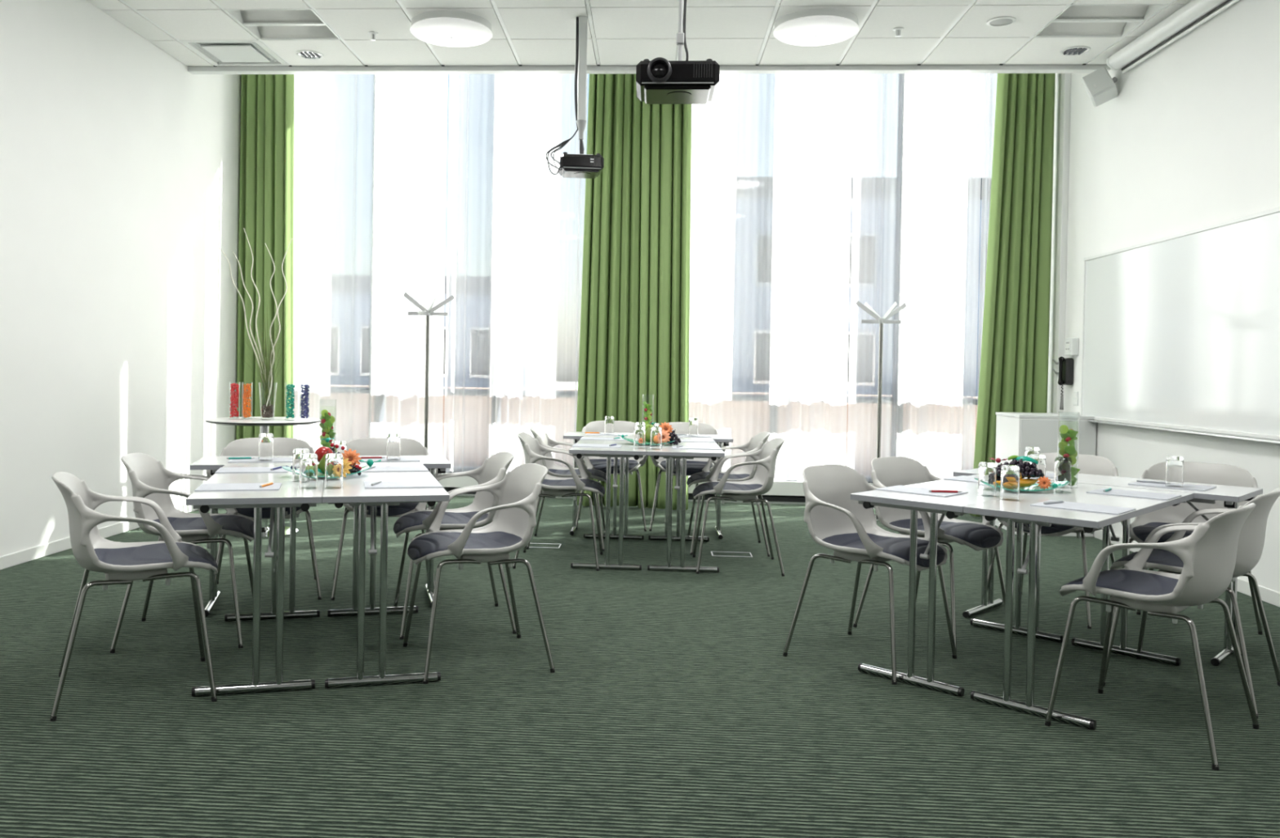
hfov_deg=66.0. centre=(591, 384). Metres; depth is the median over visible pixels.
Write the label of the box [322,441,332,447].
leaf
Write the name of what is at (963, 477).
notepad
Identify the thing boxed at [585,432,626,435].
notepad
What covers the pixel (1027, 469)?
grape bunch
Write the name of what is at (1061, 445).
slice
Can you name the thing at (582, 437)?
notepad
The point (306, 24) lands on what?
recessed light
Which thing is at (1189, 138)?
wall
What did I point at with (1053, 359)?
hook
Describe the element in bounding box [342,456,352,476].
gerbera
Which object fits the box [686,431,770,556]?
armchair
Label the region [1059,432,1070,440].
leaf
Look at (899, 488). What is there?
notepad
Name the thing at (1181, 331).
whiteboard
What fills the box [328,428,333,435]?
leaf
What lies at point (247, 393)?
glass stones
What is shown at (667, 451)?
folding table
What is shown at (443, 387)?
wall
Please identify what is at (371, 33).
sprinkler
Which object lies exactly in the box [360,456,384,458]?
pen
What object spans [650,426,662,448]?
tumbler
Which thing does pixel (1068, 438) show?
strawberry
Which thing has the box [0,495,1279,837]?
floor
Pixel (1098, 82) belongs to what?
grille
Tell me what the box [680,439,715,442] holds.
notepad
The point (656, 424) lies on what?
tumbler
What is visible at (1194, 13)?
projection screen
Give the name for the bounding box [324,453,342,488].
tumbler
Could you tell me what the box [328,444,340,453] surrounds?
grape bunch
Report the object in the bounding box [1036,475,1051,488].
gerbera
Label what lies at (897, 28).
sprinkler
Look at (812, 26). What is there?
ceiling lamp
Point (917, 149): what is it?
sheer curtain
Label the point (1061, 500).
pen
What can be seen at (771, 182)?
sheer curtain
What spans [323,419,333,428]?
leaf
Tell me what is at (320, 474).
glass platter
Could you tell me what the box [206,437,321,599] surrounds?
armchair
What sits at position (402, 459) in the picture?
notepad
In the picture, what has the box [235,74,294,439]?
curtain
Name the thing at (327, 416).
leaf
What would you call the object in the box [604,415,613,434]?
tumbler
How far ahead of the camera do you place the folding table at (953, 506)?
3.79 m
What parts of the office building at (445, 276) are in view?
pane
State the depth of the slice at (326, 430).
4.98 m
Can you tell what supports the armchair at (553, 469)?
on the floor
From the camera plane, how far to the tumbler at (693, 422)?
7.10 m
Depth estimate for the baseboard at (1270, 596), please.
5.47 m
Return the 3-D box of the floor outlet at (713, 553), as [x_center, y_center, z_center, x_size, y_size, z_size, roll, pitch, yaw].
[0.912,1.109,6.432,0.260,0.004,0.150,1,1,4]
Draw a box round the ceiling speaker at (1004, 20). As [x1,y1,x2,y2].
[986,16,1015,26]
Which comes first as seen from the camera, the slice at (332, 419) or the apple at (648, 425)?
the slice at (332, 419)
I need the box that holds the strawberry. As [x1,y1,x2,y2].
[1065,436,1071,442]
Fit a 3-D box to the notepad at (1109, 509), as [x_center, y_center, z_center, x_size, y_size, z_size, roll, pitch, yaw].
[1.791,0.447,3.593,0.297,0.004,0.208,2,1,44]
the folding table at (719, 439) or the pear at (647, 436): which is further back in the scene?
the folding table at (719, 439)
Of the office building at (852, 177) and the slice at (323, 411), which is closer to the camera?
the slice at (323, 411)
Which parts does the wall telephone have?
coiled cord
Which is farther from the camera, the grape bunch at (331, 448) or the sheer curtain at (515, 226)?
the sheer curtain at (515, 226)
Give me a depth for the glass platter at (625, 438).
6.25 m
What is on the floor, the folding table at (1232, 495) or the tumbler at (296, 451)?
the folding table at (1232, 495)
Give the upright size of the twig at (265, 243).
1.222 m
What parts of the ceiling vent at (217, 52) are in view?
plate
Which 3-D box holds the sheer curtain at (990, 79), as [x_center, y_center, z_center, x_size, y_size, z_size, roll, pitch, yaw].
[3.690,-1.194,8.828,0.406,4.200,0.055,1,1,4]
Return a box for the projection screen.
[1106,0,1239,73]
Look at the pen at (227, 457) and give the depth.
4.83 m
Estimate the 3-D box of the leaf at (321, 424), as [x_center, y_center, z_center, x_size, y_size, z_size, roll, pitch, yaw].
[-1.357,0.207,4.989,0.055,0.042,0.018,0,1,-42]
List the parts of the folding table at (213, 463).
post, post, post, post, corner knob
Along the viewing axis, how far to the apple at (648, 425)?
6.30 m
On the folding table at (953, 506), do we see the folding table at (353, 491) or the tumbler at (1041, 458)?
the tumbler at (1041, 458)
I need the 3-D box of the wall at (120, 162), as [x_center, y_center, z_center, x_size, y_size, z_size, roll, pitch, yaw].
[-3.563,-1.144,3.311,0.200,4.450,12.600,1,1,4]
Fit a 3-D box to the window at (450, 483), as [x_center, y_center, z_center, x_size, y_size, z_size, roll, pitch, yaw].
[-1.428,-1.137,9.256,3.332,4.330,0.270,1,1,4]
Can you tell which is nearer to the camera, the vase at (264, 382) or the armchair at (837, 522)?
the armchair at (837, 522)
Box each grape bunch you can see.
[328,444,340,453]
[346,462,360,475]
[666,429,680,444]
[996,458,1044,478]
[996,462,1002,480]
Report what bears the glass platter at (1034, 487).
on the folding table at (953, 506)
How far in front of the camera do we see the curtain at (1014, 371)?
8.19 m
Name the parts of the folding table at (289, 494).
corner knob, rail, post, post, post, post, corner knob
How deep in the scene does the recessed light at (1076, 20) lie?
6.40 m
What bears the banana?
on the glass platter at (1034, 487)
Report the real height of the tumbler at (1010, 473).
0.132 m
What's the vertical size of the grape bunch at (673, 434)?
0.101 m
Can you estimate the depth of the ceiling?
6.71 m
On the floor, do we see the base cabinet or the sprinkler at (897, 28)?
the base cabinet
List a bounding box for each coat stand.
[403,292,454,509]
[855,300,906,520]
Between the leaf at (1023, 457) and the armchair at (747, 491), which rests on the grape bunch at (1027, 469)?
the leaf at (1023, 457)
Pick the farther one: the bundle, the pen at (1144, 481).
the bundle
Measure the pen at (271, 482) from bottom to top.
0.009 m
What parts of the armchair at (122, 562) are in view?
leg, leg, leg, leg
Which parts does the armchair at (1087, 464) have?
leg, leg, leg, leg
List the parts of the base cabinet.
door, door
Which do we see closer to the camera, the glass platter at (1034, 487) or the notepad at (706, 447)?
the glass platter at (1034, 487)
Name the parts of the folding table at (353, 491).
corner knob, post, post, post, post, rail, corner knob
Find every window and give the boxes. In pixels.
[439,388,573,498]
[688,395,977,504]
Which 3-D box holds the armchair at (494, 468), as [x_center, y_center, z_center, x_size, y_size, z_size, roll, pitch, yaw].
[-0.649,0.717,4.609,0.548,0.791,0.604,1,1,-14]
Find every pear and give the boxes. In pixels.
[318,450,328,473]
[644,426,650,442]
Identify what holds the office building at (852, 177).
on the pavement
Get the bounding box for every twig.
[219,248,266,404]
[232,251,265,374]
[243,227,266,374]
[263,238,292,413]
[265,243,277,408]
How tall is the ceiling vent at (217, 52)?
0.056 m
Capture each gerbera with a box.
[341,448,361,466]
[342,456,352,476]
[658,422,673,433]
[662,429,671,444]
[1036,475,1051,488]
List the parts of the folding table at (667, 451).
post, post, post, post, rail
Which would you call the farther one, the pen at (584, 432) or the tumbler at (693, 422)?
the pen at (584, 432)
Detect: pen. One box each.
[226,457,255,458]
[259,481,274,487]
[270,466,281,470]
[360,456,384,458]
[370,480,381,485]
[584,431,600,433]
[928,489,962,492]
[1043,499,1065,503]
[1137,480,1165,483]
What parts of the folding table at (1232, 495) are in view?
post, post, rail, post, corner knob, post, rail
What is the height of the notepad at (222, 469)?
0.004 m
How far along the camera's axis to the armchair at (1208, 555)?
3.21 m
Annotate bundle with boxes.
[238,303,292,411]
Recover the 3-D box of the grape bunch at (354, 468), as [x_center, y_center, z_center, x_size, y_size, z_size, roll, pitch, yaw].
[-1.017,0.358,4.182,0.080,0.055,0.049,1,1,4]
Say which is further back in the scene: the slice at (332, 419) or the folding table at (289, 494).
the slice at (332, 419)
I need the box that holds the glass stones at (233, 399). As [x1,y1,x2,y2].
[229,382,239,417]
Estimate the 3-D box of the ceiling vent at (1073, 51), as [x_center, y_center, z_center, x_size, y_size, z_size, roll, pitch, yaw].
[3.423,-2.360,6.970,0.196,0.010,0.196,1,1,4]
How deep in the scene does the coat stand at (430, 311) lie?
8.09 m
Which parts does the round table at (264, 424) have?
plate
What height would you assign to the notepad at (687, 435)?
0.004 m
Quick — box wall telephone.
[1057,355,1073,409]
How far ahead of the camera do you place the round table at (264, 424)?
6.83 m
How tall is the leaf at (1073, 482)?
0.044 m
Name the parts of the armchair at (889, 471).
leg, leg, leg, leg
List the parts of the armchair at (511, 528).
leg, leg, leg, leg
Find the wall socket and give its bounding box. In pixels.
[1072,391,1078,405]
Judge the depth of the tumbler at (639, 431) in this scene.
5.95 m
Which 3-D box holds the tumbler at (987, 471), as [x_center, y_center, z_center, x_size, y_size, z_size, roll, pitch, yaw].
[1.570,0.375,3.908,0.068,0.132,0.068,1,1,4]
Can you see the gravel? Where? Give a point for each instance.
(267, 414)
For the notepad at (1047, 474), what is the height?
0.004 m
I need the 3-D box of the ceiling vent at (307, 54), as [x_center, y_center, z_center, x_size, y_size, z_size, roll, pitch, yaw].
[-2.108,-2.460,7.350,0.196,0.010,0.196,1,1,4]
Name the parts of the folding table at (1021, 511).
corner knob, post, post, rail, corner knob, post, post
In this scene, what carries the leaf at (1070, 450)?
in the vase at (1079, 414)
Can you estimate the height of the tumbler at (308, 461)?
0.132 m
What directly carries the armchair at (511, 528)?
on the floor
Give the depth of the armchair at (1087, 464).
5.04 m
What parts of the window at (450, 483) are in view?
sill panel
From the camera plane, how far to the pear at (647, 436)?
6.25 m
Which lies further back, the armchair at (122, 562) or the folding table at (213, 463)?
the folding table at (213, 463)
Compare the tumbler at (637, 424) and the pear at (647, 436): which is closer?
the pear at (647, 436)
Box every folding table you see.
[186,464,324,696]
[190,454,451,616]
[322,462,449,687]
[563,431,733,538]
[568,435,647,569]
[646,437,724,572]
[850,474,1076,696]
[952,467,1262,666]
[963,483,1193,728]
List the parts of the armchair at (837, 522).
leg, leg, leg, leg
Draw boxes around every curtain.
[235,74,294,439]
[293,74,448,454]
[443,73,587,473]
[576,73,642,506]
[638,101,692,509]
[688,73,853,480]
[846,73,983,481]
[968,73,1055,516]
[976,73,997,420]
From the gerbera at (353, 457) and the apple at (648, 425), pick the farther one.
the apple at (648, 425)
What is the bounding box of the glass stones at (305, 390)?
[300,384,309,417]
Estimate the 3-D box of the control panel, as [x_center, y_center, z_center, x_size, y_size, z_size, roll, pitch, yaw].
[3.798,-0.301,7.797,0.062,0.136,0.130,1,1,4]
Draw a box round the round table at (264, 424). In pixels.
[204,416,320,537]
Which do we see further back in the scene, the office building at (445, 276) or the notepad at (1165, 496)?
the office building at (445, 276)
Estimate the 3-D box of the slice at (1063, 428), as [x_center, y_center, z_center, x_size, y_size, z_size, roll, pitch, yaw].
[2.040,0.194,4.255,0.008,0.039,0.040,0,1,-42]
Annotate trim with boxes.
[187,44,1110,74]
[1053,73,1071,413]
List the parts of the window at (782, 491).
sill panel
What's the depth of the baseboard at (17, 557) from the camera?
6.07 m
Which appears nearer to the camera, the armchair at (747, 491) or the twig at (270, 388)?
the armchair at (747, 491)
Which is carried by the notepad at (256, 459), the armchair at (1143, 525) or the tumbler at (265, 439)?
the tumbler at (265, 439)
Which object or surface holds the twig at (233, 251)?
in the gravel
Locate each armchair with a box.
[49,471,217,720]
[110,452,253,653]
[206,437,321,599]
[330,437,441,599]
[393,451,516,639]
[403,462,555,684]
[512,432,605,570]
[526,426,606,551]
[573,420,648,530]
[648,422,726,532]
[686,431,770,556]
[692,437,784,576]
[782,463,956,684]
[853,456,1005,650]
[986,452,1118,628]
[1044,502,1259,769]
[1103,487,1279,718]
[1111,461,1263,655]
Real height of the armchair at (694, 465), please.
0.791 m
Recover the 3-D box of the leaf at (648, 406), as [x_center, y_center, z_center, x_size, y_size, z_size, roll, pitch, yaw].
[0.407,0.161,7.137,0.054,0.044,0.012,1,1,29]
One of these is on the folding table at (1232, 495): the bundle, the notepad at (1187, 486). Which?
the notepad at (1187, 486)
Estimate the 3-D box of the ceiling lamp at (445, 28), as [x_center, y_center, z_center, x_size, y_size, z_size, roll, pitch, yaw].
[-0.950,-2.388,6.659,0.554,0.092,0.554,1,1,4]
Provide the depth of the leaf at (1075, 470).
4.24 m
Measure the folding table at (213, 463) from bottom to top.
0.717 m
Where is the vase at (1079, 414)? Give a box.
[1057,413,1079,488]
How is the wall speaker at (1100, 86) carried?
attached to the wall at (1189, 138)
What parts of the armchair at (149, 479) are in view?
leg, leg, leg, leg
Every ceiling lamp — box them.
[409,9,493,47]
[773,8,858,46]
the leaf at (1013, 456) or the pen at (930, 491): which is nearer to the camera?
the pen at (930, 491)
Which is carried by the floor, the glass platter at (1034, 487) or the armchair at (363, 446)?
the armchair at (363, 446)
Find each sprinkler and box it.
[368,31,377,40]
[893,26,903,36]
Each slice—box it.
[320,409,328,417]
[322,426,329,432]
[328,415,335,422]
[1057,441,1067,449]
[1058,424,1068,433]
[1058,448,1065,455]
[1068,455,1076,464]
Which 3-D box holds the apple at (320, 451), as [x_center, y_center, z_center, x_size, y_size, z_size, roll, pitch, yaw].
[-1.149,0.297,4.216,0.080,0.084,0.080,1,1,24]
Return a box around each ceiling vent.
[178,39,289,66]
[296,49,323,58]
[1059,45,1090,55]
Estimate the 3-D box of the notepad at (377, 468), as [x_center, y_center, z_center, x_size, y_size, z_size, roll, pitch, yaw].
[-0.909,0.387,4.519,0.297,0.004,0.208,1,1,-15]
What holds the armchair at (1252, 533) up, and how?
on the floor
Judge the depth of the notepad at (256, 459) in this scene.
4.78 m
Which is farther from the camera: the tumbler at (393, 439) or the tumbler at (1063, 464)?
the tumbler at (393, 439)
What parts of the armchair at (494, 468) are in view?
leg, leg, leg, leg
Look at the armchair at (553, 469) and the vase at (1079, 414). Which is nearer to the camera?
the vase at (1079, 414)
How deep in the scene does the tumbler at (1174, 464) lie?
4.30 m
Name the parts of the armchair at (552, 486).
leg, leg, leg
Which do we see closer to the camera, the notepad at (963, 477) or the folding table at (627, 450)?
the notepad at (963, 477)
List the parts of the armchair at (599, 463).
leg, leg, leg, leg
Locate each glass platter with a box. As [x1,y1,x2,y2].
[281,465,372,477]
[621,436,675,444]
[973,477,1069,491]
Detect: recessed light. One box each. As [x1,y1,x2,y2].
[223,8,340,39]
[1033,3,1168,36]
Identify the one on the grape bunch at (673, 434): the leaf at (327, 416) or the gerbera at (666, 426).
the gerbera at (666, 426)
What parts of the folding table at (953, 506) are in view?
corner knob, rail, post, post, corner knob, post, post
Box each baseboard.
[0,503,197,569]
[1093,528,1279,607]
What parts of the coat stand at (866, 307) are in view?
arm, arm, arm, arm, arm, arm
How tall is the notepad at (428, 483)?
0.004 m
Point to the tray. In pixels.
(1163, 426)
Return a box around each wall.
[0,0,240,555]
[442,386,977,466]
[1046,0,1279,591]
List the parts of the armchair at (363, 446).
leg, leg, leg, leg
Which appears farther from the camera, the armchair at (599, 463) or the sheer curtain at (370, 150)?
the sheer curtain at (370, 150)
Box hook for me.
[1051,358,1058,373]
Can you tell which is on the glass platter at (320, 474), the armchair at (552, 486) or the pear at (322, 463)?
the pear at (322, 463)
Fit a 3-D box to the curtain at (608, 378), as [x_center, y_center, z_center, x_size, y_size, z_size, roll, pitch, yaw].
[0.167,-1.151,8.497,0.610,4.405,0.172,1,1,4]
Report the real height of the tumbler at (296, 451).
0.132 m
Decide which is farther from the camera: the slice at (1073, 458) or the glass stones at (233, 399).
the glass stones at (233, 399)
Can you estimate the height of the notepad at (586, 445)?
0.004 m
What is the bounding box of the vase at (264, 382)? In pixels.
[258,382,277,419]
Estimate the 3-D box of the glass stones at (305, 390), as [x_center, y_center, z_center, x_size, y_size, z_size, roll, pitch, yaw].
[-2.024,0.119,6.940,0.063,0.242,0.062,0,1,-29]
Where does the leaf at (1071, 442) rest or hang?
in the vase at (1079, 414)
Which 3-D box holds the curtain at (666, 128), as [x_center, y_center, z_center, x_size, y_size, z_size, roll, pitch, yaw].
[0.631,-1.142,8.385,0.463,4.405,0.163,1,1,4]
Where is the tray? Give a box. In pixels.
[1087,419,1279,443]
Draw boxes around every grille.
[989,18,1012,25]
[1082,66,1114,95]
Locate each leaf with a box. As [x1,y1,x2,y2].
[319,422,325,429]
[320,437,328,444]
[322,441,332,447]
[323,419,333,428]
[324,412,331,421]
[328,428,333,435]
[329,431,336,438]
[644,403,651,409]
[1008,454,1023,461]
[1012,455,1038,464]
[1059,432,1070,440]
[1063,445,1076,454]
[1066,429,1078,439]
[1068,439,1075,447]
[1071,466,1079,475]
[1071,475,1077,485]
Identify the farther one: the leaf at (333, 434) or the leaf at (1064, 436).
the leaf at (333, 434)
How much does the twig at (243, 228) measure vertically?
1.321 m
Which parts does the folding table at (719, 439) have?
post, post, post, post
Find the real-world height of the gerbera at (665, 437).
0.094 m
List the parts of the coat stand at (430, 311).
arm, arm, arm, arm, arm, arm, arm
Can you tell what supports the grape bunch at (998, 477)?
on the glass platter at (1034, 487)
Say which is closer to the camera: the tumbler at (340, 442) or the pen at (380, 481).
the pen at (380, 481)
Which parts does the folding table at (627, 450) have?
corner knob, rail, post, post, post, post, corner knob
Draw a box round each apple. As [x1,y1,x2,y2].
[314,444,333,462]
[644,422,653,430]
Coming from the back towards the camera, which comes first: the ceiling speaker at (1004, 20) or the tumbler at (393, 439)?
the ceiling speaker at (1004, 20)
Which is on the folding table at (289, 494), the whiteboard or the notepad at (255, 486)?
the notepad at (255, 486)
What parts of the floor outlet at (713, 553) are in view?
lid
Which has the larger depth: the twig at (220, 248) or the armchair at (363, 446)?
the twig at (220, 248)
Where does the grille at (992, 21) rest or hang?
attached to the ceiling speaker at (1004, 20)
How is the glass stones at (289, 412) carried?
in the vase
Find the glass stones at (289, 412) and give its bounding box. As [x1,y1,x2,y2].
[285,383,294,417]
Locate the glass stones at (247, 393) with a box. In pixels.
[242,382,251,417]
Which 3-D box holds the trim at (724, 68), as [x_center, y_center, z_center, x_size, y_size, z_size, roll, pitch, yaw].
[0.344,-2.879,7.529,7.017,0.975,0.088,1,1,4]
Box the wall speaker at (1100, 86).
[1081,66,1118,106]
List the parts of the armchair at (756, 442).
leg, leg, leg, leg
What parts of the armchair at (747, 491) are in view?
leg, leg, leg, leg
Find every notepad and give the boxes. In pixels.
[194,482,281,491]
[214,466,288,473]
[227,457,293,462]
[359,457,420,462]
[360,465,428,471]
[363,480,442,488]
[572,443,622,447]
[579,436,624,439]
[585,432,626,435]
[671,445,721,449]
[677,434,711,437]
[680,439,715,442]
[875,484,968,497]
[943,475,977,482]
[1030,499,1136,515]
[1045,472,1054,478]
[1086,488,1181,500]
[1128,481,1216,490]
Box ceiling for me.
[86,0,1191,66]
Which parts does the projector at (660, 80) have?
casing, casing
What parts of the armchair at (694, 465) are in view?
leg, leg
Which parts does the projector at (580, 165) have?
casing, casing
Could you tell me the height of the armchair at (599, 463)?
0.791 m
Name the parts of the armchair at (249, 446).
leg, leg, leg, leg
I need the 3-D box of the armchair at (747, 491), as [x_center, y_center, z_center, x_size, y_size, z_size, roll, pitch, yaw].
[0.894,0.722,6.042,0.548,0.791,0.604,1,1,4]
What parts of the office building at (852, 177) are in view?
pane, pane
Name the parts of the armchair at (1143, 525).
leg, leg, leg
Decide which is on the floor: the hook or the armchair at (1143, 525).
the armchair at (1143, 525)
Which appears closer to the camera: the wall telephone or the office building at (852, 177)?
the wall telephone
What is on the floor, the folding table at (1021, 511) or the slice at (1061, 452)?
the folding table at (1021, 511)
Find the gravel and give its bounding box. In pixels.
[261,404,273,417]
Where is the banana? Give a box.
[1019,477,1040,487]
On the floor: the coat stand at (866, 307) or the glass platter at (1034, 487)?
the coat stand at (866, 307)
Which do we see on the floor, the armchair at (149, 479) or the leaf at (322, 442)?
the armchair at (149, 479)
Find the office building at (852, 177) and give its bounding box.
[847,177,982,396]
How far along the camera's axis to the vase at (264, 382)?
6.95 m
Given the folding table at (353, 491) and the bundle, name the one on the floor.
the folding table at (353, 491)
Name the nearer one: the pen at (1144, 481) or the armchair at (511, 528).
the armchair at (511, 528)
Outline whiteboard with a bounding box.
[1080,206,1279,443]
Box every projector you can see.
[545,16,604,178]
[635,0,719,103]
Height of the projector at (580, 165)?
1.049 m
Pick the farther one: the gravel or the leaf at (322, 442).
the gravel
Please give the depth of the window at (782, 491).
8.97 m
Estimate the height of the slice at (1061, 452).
0.038 m
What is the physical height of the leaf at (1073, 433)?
0.044 m
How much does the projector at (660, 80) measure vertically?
1.095 m
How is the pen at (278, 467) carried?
on the notepad at (222, 469)
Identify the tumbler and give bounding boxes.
[258,432,273,460]
[292,448,310,481]
[298,453,317,488]
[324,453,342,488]
[331,440,346,453]
[386,432,400,460]
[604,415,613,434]
[633,426,645,448]
[635,422,645,426]
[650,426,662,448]
[653,422,661,426]
[688,417,697,435]
[977,461,996,496]
[1000,464,1019,500]
[1024,446,1039,462]
[1029,453,1045,483]
[1053,456,1071,488]
[1164,455,1183,487]
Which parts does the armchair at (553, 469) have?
leg, leg, leg, leg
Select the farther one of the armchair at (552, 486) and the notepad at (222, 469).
the armchair at (552, 486)
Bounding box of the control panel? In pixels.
[1064,337,1079,355]
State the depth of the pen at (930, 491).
3.94 m
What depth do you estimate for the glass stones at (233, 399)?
6.93 m
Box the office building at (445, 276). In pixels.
[443,275,446,386]
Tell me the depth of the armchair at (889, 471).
4.62 m
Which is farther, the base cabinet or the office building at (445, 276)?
the office building at (445, 276)
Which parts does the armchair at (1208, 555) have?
leg, leg, leg, leg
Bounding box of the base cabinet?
[995,412,1096,536]
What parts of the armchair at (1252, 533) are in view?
leg, leg, leg, leg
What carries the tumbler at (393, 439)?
on the notepad at (402, 459)
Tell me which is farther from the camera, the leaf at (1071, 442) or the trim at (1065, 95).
the trim at (1065, 95)

